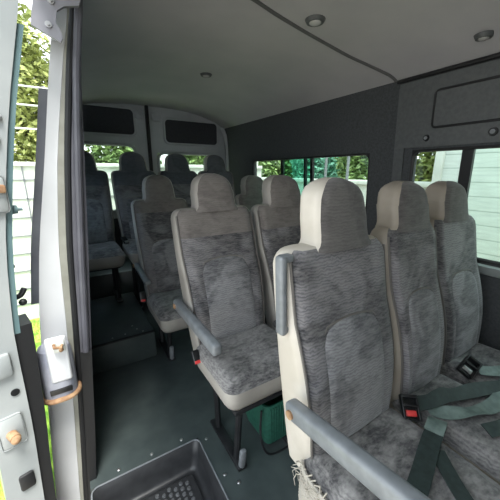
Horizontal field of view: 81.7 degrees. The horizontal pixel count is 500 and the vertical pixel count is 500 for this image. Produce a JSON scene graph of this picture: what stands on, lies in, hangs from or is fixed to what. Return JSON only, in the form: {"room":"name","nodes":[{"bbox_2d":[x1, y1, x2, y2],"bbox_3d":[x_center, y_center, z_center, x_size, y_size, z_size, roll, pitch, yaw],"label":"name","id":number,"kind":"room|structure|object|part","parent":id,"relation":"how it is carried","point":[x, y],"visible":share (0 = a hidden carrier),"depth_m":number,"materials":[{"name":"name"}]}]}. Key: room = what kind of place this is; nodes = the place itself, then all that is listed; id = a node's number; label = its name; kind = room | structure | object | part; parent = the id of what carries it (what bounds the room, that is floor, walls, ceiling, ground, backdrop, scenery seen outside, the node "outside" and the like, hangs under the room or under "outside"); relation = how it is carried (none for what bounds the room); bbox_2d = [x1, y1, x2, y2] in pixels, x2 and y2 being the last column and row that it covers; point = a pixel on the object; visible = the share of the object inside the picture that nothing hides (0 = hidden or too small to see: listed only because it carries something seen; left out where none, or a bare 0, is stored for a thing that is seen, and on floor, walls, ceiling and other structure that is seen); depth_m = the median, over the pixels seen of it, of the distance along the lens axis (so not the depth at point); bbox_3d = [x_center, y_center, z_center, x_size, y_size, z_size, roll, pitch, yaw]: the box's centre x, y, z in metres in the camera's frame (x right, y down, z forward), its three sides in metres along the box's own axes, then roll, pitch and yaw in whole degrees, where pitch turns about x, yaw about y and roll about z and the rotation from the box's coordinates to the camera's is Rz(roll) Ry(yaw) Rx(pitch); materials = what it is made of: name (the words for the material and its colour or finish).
{"room":"vehicle interior","nodes":[
{"label":"vehicle interior","id":0,"kind":"room"},
{"bbox_2d":[31,8,80,499],"bbox_3d":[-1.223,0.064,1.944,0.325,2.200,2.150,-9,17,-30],"label":"pillar","id":1,"kind":"structure","parent":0,"point":[46,279],"depth_m":0.97,"materials":[{"name":"metal"}]},
{"bbox_3d":[-0.843,-0.218,1.186,0.153,0.700,0.550,-9,17,-30],"label":"quarter glass","id":2,"kind":"part","parent":1,"relation":"part of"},
{"bbox_2d":[0,0,80,499],"bbox_3d":[-1.036,0.204,1.299,1.203,2.125,0.436,14,20,41],"label":"door","id":3,"kind":"structure","parent":1,"relation":"in","point":[26,473],"depth_m":0.86,"materials":[{"name":"paint"}]},
{"bbox_3d":[-0.734,0.560,0.891,0.012,0.110,0.062,14,20,41],"label":"latch plate","id":4,"kind":"part","parent":3,"relation":"part of","materials":[{"name":"paint"}]},
{"bbox_3d":[-0.662,-0.172,0.822,0.042,0.840,0.160,14,20,41],"label":"trim","id":5,"kind":"part","parent":3,"relation":"part of","materials":[{"name":"rubber"}]},
{"bbox_3d":[-0.703,0.107,0.869,0.022,0.135,0.048,14,20,41],"label":"hinge arm","id":6,"kind":"part","parent":3,"relation":"part of","materials":[{"name":"black metal"}]},
{"bbox_2d":[37,335,81,404],"bbox_3d":[-0.683,0.401,1.020,0.127,0.249,0.116,-9,17,-30],"label":"latch","id":7,"kind":"object","parent":1,"relation":"attached to","point":[60,383],"visible":0.89,"depth_m":0.99,"materials":[{"name":"paint"}]},
{"bbox_3d":[-0.649,0.371,0.980,0.062,0.170,0.014,-9,17,-30],"label":"plate","id":8,"kind":"part","parent":7,"relation":"part of","materials":[{"name":"paint"}]},
{"bbox_2d":[52,340,64,352],"bbox_3d":[-0.629,0.322,0.949,0.034,0.040,0.031,-9,17,-30],"label":"door striker","id":9,"kind":"structure","parent":7,"relation":"attached to","point":[58,346],"depth_m":0.95,"materials":[{"name":"metal"}]},
{"bbox_2d":[58,8,88,499],"bbox_3d":[-0.644,0.284,1.110,0.251,2.172,0.125,-9,17,-30],"label":"door seal","id":10,"kind":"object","parent":1,"relation":"attached to","point":[65,229],"depth_m":0.97,"materials":[{"name":"black rubber"}]},
{"bbox_2d":[71,0,89,352],"bbox_3d":[-0.592,-0.205,1.006,0.164,1.172,0.134,-9,17,-30],"label":"trim","id":11,"kind":"structure","parent":1,"relation":"attached to","point":[76,143],"depth_m":0.95,"materials":[{"name":"grey plastic"}]},
{"bbox_2d":[81,81,91,348],"bbox_3d":[-0.591,-0.210,1.023,0.138,1.170,0.125,-9,17,-30],"label":"trim","id":12,"kind":"structure","parent":1,"relation":"attached to","point":[83,155],"depth_m":1.00,"materials":[{"name":"black plastic"}]},
{"bbox_2d":[80,349,95,499],"bbox_3d":[-0.683,0.855,1.242,0.120,1.000,0.122,-9,17,-30],"label":"trim","id":13,"kind":"structure","parent":1,"relation":"attached to","point":[85,358],"depth_m":1.14,"materials":[{"name":"black rubber"}]},
{"bbox_2d":[82,103,149,256],"bbox_3d":[-1.436,-0.492,2.952,0.862,1.910,0.100,-9,17,-30],"label":"door","id":14,"kind":"structure","parent":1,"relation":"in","point":[105,124],"depth_m":2.84,"materials":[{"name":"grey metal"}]},
{"bbox_3d":[-1.407,-1.248,2.771,0.570,0.255,0.012,-9,17,-30],"label":"panel","id":15,"kind":"part","parent":14,"relation":"part of","materials":[{"name":"black plastic"}]},
{"bbox_3d":[-1.439,-0.150,3.048,0.742,0.360,0.012,-9,17,-30],"label":"panel","id":16,"kind":"part","parent":14,"relation":"part of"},
{"bbox_2d":[144,105,152,170],"bbox_3d":[-1.057,-0.560,3.174,0.032,1.890,0.050,-9,17,-30],"label":"door frame","id":17,"kind":"structure","parent":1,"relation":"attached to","point":[145,106],"depth_m":2.99,"materials":[{"name":"black rubber"}]},
{"bbox_2d":[148,106,225,174],"bbox_3d":[-0.649,-0.614,3.418,0.932,1.910,0.100,-9,17,-30],"label":"door","id":18,"kind":"structure","parent":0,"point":[172,131],"depth_m":3.17,"materials":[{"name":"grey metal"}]},
{"bbox_3d":[-0.648,-1.311,3.236,0.620,0.250,0.012,-9,17,-30],"label":"panel","id":19,"kind":"part","parent":18,"relation":"part of","materials":[{"name":"black plastic"}]},
{"bbox_2d":[90,303,299,499],"bbox_3d":[0.346,0.984,1.274,1.905,0.060,5.300,-9,17,-30],"label":"floor","id":20,"kind":"structure","parent":0,"point":[143,407],"depth_m":1.47,"materials":[{"name":"rubber"}]},
{"bbox_2d":[89,257,146,302],"bbox_3d":[-0.897,0.255,3.167,1.720,0.360,0.500,-9,17,-30],"label":"plinth","id":21,"kind":"object","parent":20,"relation":"on","point":[101,284],"visible":0.02,"depth_m":2.65,"materials":[{"name":"rubber"}]},
{"bbox_2d":[90,292,156,374],"bbox_3d":[-1.048,0.589,2.223,0.445,0.203,0.806,-9,17,-30],"label":"raised platform","id":22,"kind":"object","parent":20,"relation":"on","point":[122,334],"visible":0.9,"depth_m":1.99,"materials":[{"name":"rubber"}]},
{"bbox_2d":[84,151,124,301],"bbox_3d":[-1.318,-0.197,2.392,0.400,1.228,0.683,-9,17,-30],"label":"seat","id":23,"kind":"object","parent":22,"relation":"on","point":[104,253],"visible":0.45,"depth_m":2.47,"materials":[{"name":"fabric"}]},
{"bbox_3d":[-1.369,-0.241,2.467,0.264,0.387,0.104,-9,17,-30],"label":"lumbar panel","id":24,"kind":"part","parent":23,"relation":"part of","materials":[{"name":"fabric"}]},
{"bbox_3d":[-1.387,-0.323,2.477,0.375,0.690,0.209,-9,17,-30],"label":"backrest","id":25,"kind":"part","parent":23,"relation":"part of","materials":[{"name":"fabric"}]},
{"bbox_2d":[88,241,123,259],"bbox_3d":[-1.256,-0.003,2.339,0.390,0.058,0.443,-9,17,-30],"label":"cushion","id":26,"kind":"object","parent":23,"relation":"on","point":[97,250],"depth_m":2.25,"materials":[{"name":"fabric"}]},
{"bbox_3d":[-1.158,0.250,2.497,0.045,0.310,0.300,-9,17,-30],"label":"leg","id":27,"kind":"part","parent":23,"relation":"part of","materials":[{"name":"black metal"}]},
{"bbox_2d":[111,152,155,312],"bbox_3d":[-0.956,-0.157,2.633,0.400,1.428,0.683,-9,17,-30],"label":"seat","id":28,"kind":"object","parent":20,"relation":"on","point":[126,181],"visible":0.59,"depth_m":2.62,"materials":[{"name":"fabric"}]},
{"bbox_2d":[121,236,128,243],"bbox_3d":[-1.063,-0.084,2.459,0.072,0.056,0.041,13,20,40],"label":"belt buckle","id":29,"kind":"object","parent":28,"relation":"on","point":[124,239],"visible":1,"depth_m":2.45,"materials":[{"name":"black plastic"}]},
{"bbox_2d":[122,239,137,253],"bbox_3d":[-0.894,-0.059,2.554,0.390,0.058,0.443,-9,17,-30],"label":"cushion","id":30,"kind":"object","parent":28,"relation":"on","point":[130,248],"depth_m":2.39,"materials":[{"name":"fabric"}]},
{"bbox_3d":[-1.025,-0.379,2.691,0.375,0.690,0.209,-9,17,-30],"label":"backrest","id":31,"kind":"part","parent":28,"relation":"part of","materials":[{"name":"fabric"}]},
{"bbox_3d":[-1.006,-0.297,2.681,0.264,0.387,0.104,-9,17,-30],"label":"lumbar panel","id":32,"kind":"part","parent":28,"relation":"part of","materials":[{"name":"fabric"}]},
{"bbox_3d":[-1.017,0.325,2.607,0.045,0.510,0.300,-9,17,-30],"label":"leg","id":33,"kind":"part","parent":28,"relation":"part of","materials":[{"name":"black metal"}]},
{"bbox_2d":[131,175,188,361],"bbox_3d":[-0.570,0.094,2.086,0.461,1.228,0.709,-9,17,-30],"label":"seat","id":34,"kind":"object","parent":20,"relation":"on","point":[157,269],"visible":0.64,"depth_m":2.12,"materials":[{"name":"fabric"}]},
{"bbox_2d":[139,291,145,301],"bbox_3d":[-0.749,0.326,2.015,0.039,0.070,0.047,-9,17,-30],"label":"belt buckle","id":35,"kind":"object","parent":34,"relation":"attached to","point":[142,296],"visible":1,"depth_m":2.01,"materials":[{"name":"black plastic"}]},
{"bbox_3d":[-0.757,0.162,2.017,0.043,0.062,0.361,-9,17,-30],"label":"armrest","id":36,"kind":"part","parent":34,"relation":"part of","materials":[{"name":"grey plastic"}]},
{"bbox_3d":[-0.621,0.003,2.188,0.395,0.745,0.231,-9,17,-30],"label":"backrest","id":37,"kind":"part","parent":34,"relation":"part of","materials":[{"name":"fabric"}]},
{"bbox_2d":[147,289,183,321],"bbox_3d":[-0.484,0.352,2.050,0.410,0.058,0.443,-9,17,-30],"label":"cushion","id":38,"kind":"object","parent":34,"relation":"on","point":[160,301],"depth_m":1.95,"materials":[{"name":"fabric"}]},
{"bbox_3d":[-0.598,0.113,2.179,0.277,0.387,0.107,-9,17,-30],"label":"lumbar panel","id":39,"kind":"part","parent":34,"relation":"part of","materials":[{"name":"fabric"}]},
{"bbox_2d":[91,437,240,499],"bbox_3d":[-0.231,1.080,1.029,0.538,0.134,0.796,-9,17,-30],"label":"step","id":40,"kind":"structure","parent":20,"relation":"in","point":[184,472],"depth_m":1.29,"materials":[{"name":"grey plastic"}]},
{"bbox_2d":[158,153,197,207],"bbox_3d":[-0.597,-0.213,2.845,0.400,1.428,0.683,-9,17,-30],"label":"seat","id":41,"kind":"object","parent":20,"relation":"on","point":[177,170],"visible":0.38,"depth_m":2.88,"materials":[{"name":"fabric"}]},
{"bbox_3d":[-0.666,-0.435,2.903,0.375,0.690,0.209,-9,17,-30],"label":"backrest","id":42,"kind":"part","parent":41,"relation":"part of","materials":[{"name":"fabric"}]},
{"bbox_3d":[-0.648,-0.353,2.893,0.264,0.387,0.104,-9,17,-30],"label":"lumbar panel","id":43,"kind":"part","parent":41,"relation":"part of","materials":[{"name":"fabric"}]},
{"bbox_2d":[198,155,235,198],"bbox_3d":[-0.243,-0.268,3.054,0.400,1.428,0.683,-9,17,-30],"label":"seat","id":44,"kind":"object","parent":20,"relation":"on","point":[215,164],"visible":0.27,"depth_m":3.08,"materials":[{"name":"fabric"}]},
{"bbox_3d":[-0.312,-0.490,3.113,0.375,0.690,0.209,-9,17,-30],"label":"backrest","id":45,"kind":"part","parent":44,"relation":"part of","materials":[{"name":"fabric"}]},
{"bbox_2d":[171,173,287,471],"bbox_3d":[-0.089,0.276,1.387,0.475,1.243,0.654,-9,17,-30],"label":"seat","id":46,"kind":"object","parent":20,"relation":"on","point":[222,308],"visible":0.95,"depth_m":1.38,"materials":[{"name":"fabric"}]},
{"bbox_2d":[191,349,200,364],"bbox_3d":[-0.245,0.486,1.310,0.034,0.055,0.052,-9,17,-30],"label":"belt buckle","id":47,"kind":"object","parent":46,"relation":"attached to","point":[195,355],"visible":1,"depth_m":1.30,"materials":[{"name":"black plastic"}]},
{"bbox_3d":[-0.239,0.317,1.245,0.040,0.069,0.441,-10,18,-32],"label":"armrest","id":48,"kind":"part","parent":46,"relation":"part of","materials":[{"name":"grey plastic"}]},
{"bbox_3d":[-0.121,0.147,1.452,0.405,0.690,0.237,-9,17,-30],"label":"backrest","id":49,"kind":"part","parent":46,"relation":"part of","materials":[{"name":"fabric"}]},
{"bbox_3d":[-0.102,0.230,1.440,0.284,0.387,0.117,-9,17,-30],"label":"lumbar panel","id":50,"kind":"part","parent":46,"relation":"part of","materials":[{"name":"fabric"}]},
{"bbox_2d":[196,324,280,394],"bbox_3d":[0.000,0.463,1.330,0.420,0.058,0.383,-9,17,-30],"label":"cushion","id":51,"kind":"object","parent":46,"relation":"on","point":[247,363],"depth_m":1.23,"materials":[{"name":"fabric"}]},
{"bbox_3d":[0.011,0.594,1.345,0.344,0.022,0.300,-9,17,-30],"label":"seat frame","id":52,"kind":"part","parent":46,"relation":"part of","materials":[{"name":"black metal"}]},
{"bbox_2d":[235,175,266,323],"bbox_3d":[0.168,-0.023,2.542,0.380,1.223,0.682,-9,17,-30],"label":"seat","id":53,"kind":"object","parent":20,"relation":"on","point":[251,185],"visible":0.26,"depth_m":2.57,"materials":[{"name":"fabric"}]},
{"bbox_3d":[0.098,-0.151,2.627,0.355,0.690,0.209,-9,17,-30],"label":"backrest","id":54,"kind":"part","parent":53,"relation":"part of","materials":[{"name":"fabric"}]},
{"bbox_2d":[246,394,287,454],"bbox_3d":[0.167,0.772,1.460,0.414,0.250,0.268,-9,17,-30],"label":"crate","id":55,"kind":"object","parent":20,"relation":"on","point":[268,418],"visible":0.34,"depth_m":1.33,"materials":[{"name":"green plastic"}]},
{"bbox_3d":[0.228,0.801,1.361,0.413,0.245,0.035,-7,17,-25],"label":"wire frame","id":56,"kind":"part","parent":55,"relation":"part of","materials":[{"name":"black metal"}]},
{"bbox_2d":[251,175,300,330],"bbox_3d":[0.312,0.212,1.647,0.420,1.233,0.653,-9,17,-30],"label":"seat","id":57,"kind":"object","parent":20,"relation":"on","point":[276,221],"visible":0.34,"depth_m":1.65,"materials":[{"name":"fabric"}]},
{"bbox_3d":[0.261,0.087,1.702,0.395,0.690,0.237,-9,17,-30],"label":"backrest","id":58,"kind":"part","parent":57,"relation":"part of","materials":[{"name":"fabric"}]},
{"bbox_2d":[273,177,499,499],"bbox_3d":[0.353,0.440,0.798,0.492,1.233,0.636,-9,17,-30],"label":"seat","id":59,"kind":"object","parent":20,"relation":"on","point":[334,330],"visible":0.98,"depth_m":0.83,"materials":[{"name":"fabric"}]},
{"bbox_3d":[0.085,0.126,0.784,0.022,0.226,0.046,-9,17,-30],"label":"grab handle","id":60,"kind":"part","parent":59,"relation":"part of","materials":[{"name":"grey plastic"}]},
{"bbox_3d":[0.309,0.320,0.906,0.400,0.672,0.158,-9,17,-30],"label":"backrest","id":61,"kind":"part","parent":59,"relation":"part of","materials":[{"name":"fabric"}]},
{"bbox_3d":[0.324,0.392,0.899,0.280,0.387,0.080,-9,17,-30],"label":"lumbar panel","id":62,"kind":"part","parent":59,"relation":"part of","materials":[{"name":"fabric"}]},
{"bbox_3d":[0.199,0.428,0.621,0.040,0.124,0.371,-8,17,-28],"label":"armrest","id":63,"kind":"part","parent":59,"relation":"part of","materials":[{"name":"grey plastic"}]},
{"bbox_2d":[304,407,499,499],"bbox_3d":[0.428,0.626,0.784,0.415,0.058,0.443,-9,17,-30],"label":"cushion","id":64,"kind":"object","parent":59,"relation":"on","point":[393,440],"depth_m":0.81,"materials":[{"name":"fabric"}]},
{"bbox_2d":[407,416,473,499],"bbox_3d":[0.521,0.591,0.758,0.159,0.035,0.370,13,19,39],"label":"belt","id":65,"kind":"object","parent":59,"relation":"on","point":[428,455],"visible":0.96,"depth_m":0.79,"materials":[{"name":"green fabric"}]},
{"bbox_2d":[398,380,499,421],"bbox_3d":[0.837,0.517,1.046,0.681,0.072,0.088,-3,15,-13],"label":"belt","id":66,"kind":"object","parent":59,"relation":"on","point":[411,405],"visible":0.92,"depth_m":1.00,"materials":[{"name":"woven fabric webbing"},{"name":"black plastic"},{"name":"red plastic"}]},
{"bbox_2d":[370,181,499,484],"bbox_3d":[0.710,0.391,1.014,0.320,1.218,0.635,-9,17,-30],"label":"seat","id":67,"kind":"object","parent":20,"relation":"on","point":[403,224],"visible":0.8,"depth_m":1.03,"materials":[{"name":"fabric"}]},
{"bbox_3d":[0.636,0.259,1.102,0.295,0.690,0.168,-9,17,-30],"label":"backrest","id":68,"kind":"part","parent":67,"relation":"part of","materials":[{"name":"fabric"}]},
{"bbox_3d":[0.653,0.340,1.096,0.211,0.387,0.084,-9,17,-30],"label":"lumbar panel","id":69,"kind":"part","parent":67,"relation":"part of","materials":[{"name":"fabric"}]},
{"bbox_2d":[391,374,499,481],"bbox_3d":[0.759,0.576,0.979,0.310,0.057,0.443,-9,17,-30],"label":"cushion","id":70,"kind":"object","parent":67,"relation":"on","point":[466,437],"depth_m":0.91,"materials":[{"name":"fabric"}]},
{"bbox_2d":[428,379,499,437],"bbox_3d":[0.826,0.531,0.979,0.462,0.025,0.183,-6,16,-21],"label":"belt","id":71,"kind":"object","parent":67,"relation":"on","point":[491,405],"visible":0.99,"depth_m":0.95,"materials":[{"name":"green fabric"}]},
{"bbox_2d":[425,181,499,396],"bbox_3d":[1.015,0.340,1.217,0.370,1.213,0.634,-9,17,-30],"label":"seat","id":72,"kind":"object","parent":20,"relation":"on","point":[458,275],"visible":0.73,"depth_m":1.24,"materials":[{"name":"fabric"}]},
{"bbox_3d":[0.942,0.206,1.306,0.345,0.690,0.168,-9,17,-30],"label":"backrest","id":73,"kind":"part","parent":72,"relation":"part of","materials":[{"name":"fabric"}]},
{"bbox_3d":[0.958,0.287,1.299,0.244,0.387,0.084,-9,17,-30],"label":"lumbar panel","id":74,"kind":"part","parent":72,"relation":"part of","materials":[{"name":"fabric"}]},
{"bbox_2d":[440,343,499,396],"bbox_3d":[1.064,0.522,1.183,0.360,0.057,0.443,-9,17,-30],"label":"cushion","id":75,"kind":"object","parent":72,"relation":"on","point":[488,356],"depth_m":1.25,"materials":[{"name":"fabric"}]},
{"bbox_2d":[456,354,499,379],"bbox_3d":[0.983,0.474,1.167,0.289,0.083,0.085,1,15,2],"label":"belt","id":76,"kind":"object","parent":72,"relation":"on","point":[469,366],"visible":1,"depth_m":1.16,"materials":[{"name":"black plastic"}]},
{"bbox_2d":[81,0,499,128],"bbox_3d":[0.390,-0.824,0.814,1.605,0.190,5.300,-9,17,-30],"label":"ceiling","id":77,"kind":"structure","parent":0,"point":[263,59],"depth_m":1.47,"materials":[{"name":"grey"}]},
{"bbox_2d":[200,72,211,77],"bbox_3d":[-0.302,-1.199,1.987,0.086,0.025,0.086,-9,17,-30],"label":"recessed light","id":78,"kind":"object","parent":77,"relation":"in","point":[204,74],"visible":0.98,"depth_m":1.97,"materials":[{"name":"plastic"}]},
{"bbox_2d":[305,14,325,26],"bbox_3d":[0.287,-1.002,1.272,0.094,0.026,0.094,-9,17,-30],"label":"recessed light","id":79,"kind":"object","parent":77,"relation":"in","point":[315,20],"visible":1,"depth_m":1.25,"materials":[{"name":"plastic"}]},
{"bbox_2d":[474,30,493,41],"bbox_3d":[0.967,-0.879,1.195,0.072,0.023,0.072,-9,17,-30],"label":"recessed light","id":80,"kind":"object","parent":77,"relation":"in","point":[484,35],"visible":1,"depth_m":1.18,"materials":[{"name":"plastic"}]},
{"bbox_2d":[224,58,499,350],"bbox_3d":[1.135,-0.018,1.504,0.161,1.760,5.300,-9,17,-30],"label":"wall","id":81,"kind":"structure","parent":0,"point":[365,121],"depth_m":1.95,"materials":[{"name":"plastic"}]},
{"bbox_2d":[220,127,228,170],"bbox_3d":[-0.284,-0.679,3.571,0.142,1.559,0.044,-9,17,-30],"label":"trim","id":82,"kind":"structure","parent":81,"relation":"attached to","point":[222,128],"depth_m":3.41,"materials":[{"name":"grey plastic"}]},
{"bbox_2d":[252,153,369,209],"bbox_3d":[0.427,-0.529,2.528,0.078,0.557,1.454,-9,17,-30],"label":"window","id":83,"kind":"structure","parent":81,"relation":"in","point":[282,160],"depth_m":2.35,"materials":[{"name":"glass"}]},
{"bbox_2d":[391,59,499,181],"bbox_3d":[1.662,-0.151,0.461,0.066,0.880,3.090,-9,17,-30],"label":"trim","id":84,"kind":"structure","parent":81,"relation":"attached to","point":[461,106],"depth_m":1.42,"materials":[{"name":"plastic"}]},
{"bbox_3d":[1.331,-0.556,0.870,0.016,0.159,1.470,-9,17,-30],"label":"inset panel","id":85,"kind":"part","parent":84,"relation":"part of","materials":[{"name":"plastic"}]},
{"bbox_2d":[397,52,499,83],"bbox_3d":[1.632,-0.587,0.330,0.020,0.020,3.100,-9,17,-30],"label":"trim","id":86,"kind":"structure","parent":81,"relation":"attached to","point":[496,55],"depth_m":1.37,"materials":[{"name":"black plastic"}]},
{"bbox_2d":[409,144,499,265],"bbox_3d":[1.319,-0.142,1.123,0.079,0.572,1.461,-9,17,-30],"label":"window","id":87,"kind":"structure","parent":81,"relation":"in","point":[468,152],"depth_m":1.44,"materials":[{"name":"black plastic"}]},
{"bbox_2d":[477,263,499,277],"bbox_3d":[1.303,0.158,1.197,0.050,0.045,1.500,-9,17,-30],"label":"trim","id":88,"kind":"structure","parent":81,"relation":"attached to","point":[484,269],"depth_m":1.39,"materials":[{"name":"grey plastic"}]},
{"label":"outside","id":89,"kind":"structure","parent":0,"visible":0},
{"bbox_3d":[-0.388,0.649,4.787,22.000,0.031,26.000,-9,17,-30],"label":"ground","id":90,"kind":"structure","parent":89,"visible":0},
{"bbox_2d":[0,318,55,499],"bbox_3d":[-2.699,1.241,2.510,3.600,0.030,3.400,-9,17,-30],"label":"lawn","id":91,"kind":"structure","parent":90,"relation":"on","point":[37,341],"depth_m":2.32,"materials":[{"name":"green plant"}]},
{"bbox_2d":[13,84,261,319],"bbox_3d":[-1.798,-0.663,4.052,4.638,2.890,0.195,-9,17,-30],"label":"metal fence","id":92,"kind":"object","parent":91,"relation":"on","point":[23,172],"visible":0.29,"depth_m":3.50,"materials":[{"name":"white metal"}]},
{"bbox_3d":[-1.836,-1.555,3.881,4.600,0.022,0.022,-9,17,-30],"label":"wire rail","id":93,"kind":"part","parent":92,"relation":"part of","materials":[{"name":"white metal"}]},
{"bbox_3d":[-1.835,-1.806,3.814,4.600,0.022,0.022,-9,17,-30],"label":"wire rail","id":94,"kind":"part","parent":92,"relation":"part of","materials":[{"name":"white metal"}]},
{"bbox_3d":[-1.835,-1.999,3.762,4.600,0.022,0.022,-9,17,-30],"label":"wire rail","id":95,"kind":"part","parent":92,"relation":"part of","materials":[{"name":"white metal"}]},
{"bbox_3d":[-1.759,-1.130,3.863,4.600,0.050,0.050,-9,17,-30],"label":"rail","id":96,"kind":"part","parent":92,"relation":"part of","materials":[{"name":"white metal"}]},
{"bbox_2d":[13,0,91,161],"bbox_3d":[-3.312,-1.552,4.309,1.791,4.661,1.461,-5,16,-20],"label":"leafy tree","id":97,"kind":"object","parent":90,"relation":"on","point":[34,69],"visible":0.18,"depth_m":3.88,"materials":[{"name":"green plant"}]},
{"bbox_2d":[87,145,161,163],"bbox_3d":[-2.213,-1.612,5.080,1.412,4.376,1.183,13,19,39],"label":"leafy tree","id":98,"kind":"object","parent":90,"relation":"on","point":[107,156],"visible":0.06,"depth_m":4.63,"materials":[{"name":"green plant"}]},
{"bbox_2d":[183,155,205,164],"bbox_3d":[-0.958,-1.694,5.751,1.230,4.188,1.361,-3,15,-10],"label":"leafy tree","id":99,"kind":"object","parent":90,"relation":"on","point":[192,160],"visible":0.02,"depth_m":5.30,"materials":[{"name":"green plant"}]},
{"bbox_2d":[258,160,292,177],"bbox_3d":[0.766,-2.142,8.473,1.922,3.645,1.769,-9,17,-30],"label":"tree","id":100,"kind":"object","parent":90,"relation":"on","point":[269,168],"visible":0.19,"depth_m":7.81,"materials":[{"name":"green plant"}]},
{"bbox_2d":[289,157,344,178],"bbox_3d":[1.696,-1.762,7.049,1.539,3.641,1.576,-3,15,-12],"label":"tree","id":101,"kind":"object","parent":90,"relation":"on","point":[319,163],"visible":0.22,"depth_m":6.53,"materials":[{"name":"green plant"}]},
{"bbox_2d":[261,156,430,205],"bbox_3d":[0.588,-1.532,6.760,0.204,3.200,7.300,-9,17,-30],"label":"wall","id":102,"kind":"structure","parent":90,"relation":"on","point":[362,184],"depth_m":4.82,"materials":[{"name":"grey plastic"}]},
{"bbox_2d":[332,156,367,179],"bbox_3d":[2.325,-1.362,5.668,1.435,3.596,1.513,5,16,18],"label":"tree","id":103,"kind":"object","parent":90,"relation":"on","point":[358,168],"visible":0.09,"depth_m":5.35,"materials":[{"name":"green plant"}]},
{"bbox_2d":[415,152,435,181],"bbox_3d":[2.784,-0.768,4.535,0.830,3.080,0.796,-9,17,-30],"label":"shrub","id":104,"kind":"object","parent":90,"relation":"on","point":[425,163],"visible":0.06,"depth_m":4.31,"materials":[{"name":"green plant"}]},
{"bbox_2d":[431,148,499,261],"bbox_3d":[4.282,-0.323,1.595,1.800,3.560,6.000,-9,17,-30],"label":"building","id":105,"kind":"structure","parent":90,"relation":"on","point":[484,191],"depth_m":3.30,"materials":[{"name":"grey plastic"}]},
{"bbox_3d":[2.369,-0.807,3.688,0.060,3.400,0.100,-9,17,-30],"label":"corner trim","id":106,"kind":"part","parent":105,"relation":"part of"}
]}

